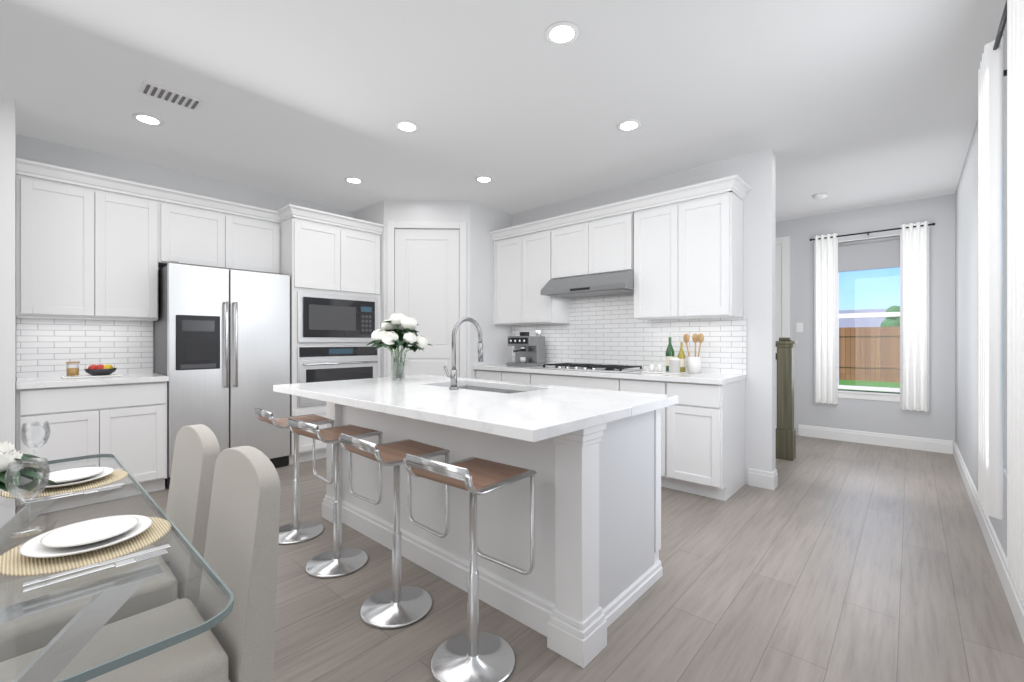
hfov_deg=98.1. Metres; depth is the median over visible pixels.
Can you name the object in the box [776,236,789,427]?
door frame
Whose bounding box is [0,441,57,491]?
flowers
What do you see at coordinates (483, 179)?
recessed light
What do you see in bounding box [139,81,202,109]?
ceiling vent
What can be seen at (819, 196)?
recessed light
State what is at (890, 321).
tree
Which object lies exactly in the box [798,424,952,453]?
baseboard
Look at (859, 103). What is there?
ceiling
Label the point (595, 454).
kitchen island
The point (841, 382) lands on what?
lawn
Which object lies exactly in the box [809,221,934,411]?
curtain
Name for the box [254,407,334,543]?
stool
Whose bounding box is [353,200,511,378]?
wall
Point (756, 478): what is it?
baseboard
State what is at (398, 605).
stool
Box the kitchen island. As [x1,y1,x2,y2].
[273,317,678,667]
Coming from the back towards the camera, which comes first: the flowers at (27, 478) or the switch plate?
the switch plate
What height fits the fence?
1.940 m
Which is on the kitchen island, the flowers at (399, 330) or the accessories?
the flowers at (399, 330)
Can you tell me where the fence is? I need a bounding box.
[839,327,899,381]
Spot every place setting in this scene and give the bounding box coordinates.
[0,467,128,504]
[0,515,171,592]
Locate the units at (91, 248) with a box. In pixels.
[16,158,383,513]
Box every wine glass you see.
[5,458,49,537]
[20,421,50,455]
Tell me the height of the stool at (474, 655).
0.784 m
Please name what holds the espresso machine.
on the units at (607, 288)
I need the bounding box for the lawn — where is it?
[839,380,899,392]
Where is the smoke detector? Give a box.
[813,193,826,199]
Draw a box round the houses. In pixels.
[839,309,886,327]
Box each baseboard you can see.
[748,468,773,489]
[773,469,777,489]
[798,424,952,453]
[953,441,1023,642]
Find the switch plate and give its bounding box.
[796,323,802,331]
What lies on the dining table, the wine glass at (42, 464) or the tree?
the wine glass at (42, 464)
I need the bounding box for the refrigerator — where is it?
[154,261,289,488]
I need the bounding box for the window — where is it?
[838,234,899,401]
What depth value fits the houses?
35.92 m
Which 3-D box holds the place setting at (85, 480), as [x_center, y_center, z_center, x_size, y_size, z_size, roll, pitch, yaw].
[-1.349,0.426,1.354,0.334,0.027,0.280,0,0,42]
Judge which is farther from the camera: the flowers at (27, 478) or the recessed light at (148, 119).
the recessed light at (148, 119)
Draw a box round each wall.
[0,97,352,526]
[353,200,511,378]
[512,148,775,484]
[776,194,954,442]
[955,22,1006,556]
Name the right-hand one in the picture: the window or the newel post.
the window
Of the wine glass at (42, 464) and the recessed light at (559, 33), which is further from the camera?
the recessed light at (559, 33)
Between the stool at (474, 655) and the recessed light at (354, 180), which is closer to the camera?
the stool at (474, 655)
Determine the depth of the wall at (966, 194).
3.40 m
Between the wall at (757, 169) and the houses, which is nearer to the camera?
the wall at (757, 169)
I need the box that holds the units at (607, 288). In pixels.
[474,175,750,500]
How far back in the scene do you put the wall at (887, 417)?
5.04 m
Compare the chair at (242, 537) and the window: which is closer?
the chair at (242, 537)
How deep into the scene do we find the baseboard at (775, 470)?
3.60 m
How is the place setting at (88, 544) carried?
on the dining table
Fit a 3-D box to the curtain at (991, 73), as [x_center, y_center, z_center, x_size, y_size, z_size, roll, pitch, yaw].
[1.867,-0.261,1.644,0.112,2.019,1.292,0,0,42]
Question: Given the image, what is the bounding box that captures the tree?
[880,306,899,326]
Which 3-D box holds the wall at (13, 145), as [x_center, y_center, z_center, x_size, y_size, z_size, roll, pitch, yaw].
[-1.281,-0.180,2.037,5.563,2.740,12.078,0,0,42]
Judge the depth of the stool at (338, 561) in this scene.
2.36 m
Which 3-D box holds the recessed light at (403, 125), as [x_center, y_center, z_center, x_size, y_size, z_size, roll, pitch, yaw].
[-0.757,-1.544,3.201,0.170,0.010,0.170,0,0,42]
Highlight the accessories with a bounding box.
[642,333,703,373]
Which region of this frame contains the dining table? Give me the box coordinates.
[0,454,233,681]
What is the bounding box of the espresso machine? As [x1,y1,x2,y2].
[506,331,544,366]
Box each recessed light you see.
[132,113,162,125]
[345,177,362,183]
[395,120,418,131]
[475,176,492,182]
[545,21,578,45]
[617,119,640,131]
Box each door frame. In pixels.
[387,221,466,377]
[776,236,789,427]
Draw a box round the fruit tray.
[60,362,120,378]
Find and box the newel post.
[776,338,797,460]
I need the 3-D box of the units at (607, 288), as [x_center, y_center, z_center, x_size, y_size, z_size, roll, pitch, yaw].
[0.769,-0.035,4.303,2.642,2.450,0.645,0,0,42]
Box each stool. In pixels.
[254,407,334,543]
[287,418,381,577]
[339,433,449,628]
[403,454,536,681]
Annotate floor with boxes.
[0,435,1023,681]
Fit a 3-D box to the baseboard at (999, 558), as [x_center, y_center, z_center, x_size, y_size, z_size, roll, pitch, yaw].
[0.726,1.120,0.302,0.016,0.140,11.738,0,0,42]
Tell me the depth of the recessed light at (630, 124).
3.18 m
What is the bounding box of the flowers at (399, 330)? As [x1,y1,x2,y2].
[366,313,431,379]
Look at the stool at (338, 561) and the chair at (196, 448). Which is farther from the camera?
the stool at (338, 561)
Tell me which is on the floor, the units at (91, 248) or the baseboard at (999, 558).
the units at (91, 248)
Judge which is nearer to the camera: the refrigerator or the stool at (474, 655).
the stool at (474, 655)
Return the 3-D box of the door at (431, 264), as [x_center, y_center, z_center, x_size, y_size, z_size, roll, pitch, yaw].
[-0.935,-0.063,4.891,0.866,2.504,0.098,0,0,-2]
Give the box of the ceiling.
[0,0,1005,221]
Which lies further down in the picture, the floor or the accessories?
the floor
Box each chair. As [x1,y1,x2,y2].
[0,424,219,662]
[0,446,280,681]
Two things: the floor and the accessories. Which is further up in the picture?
the accessories
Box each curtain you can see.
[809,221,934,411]
[978,0,1023,601]
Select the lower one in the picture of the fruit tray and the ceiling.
the fruit tray

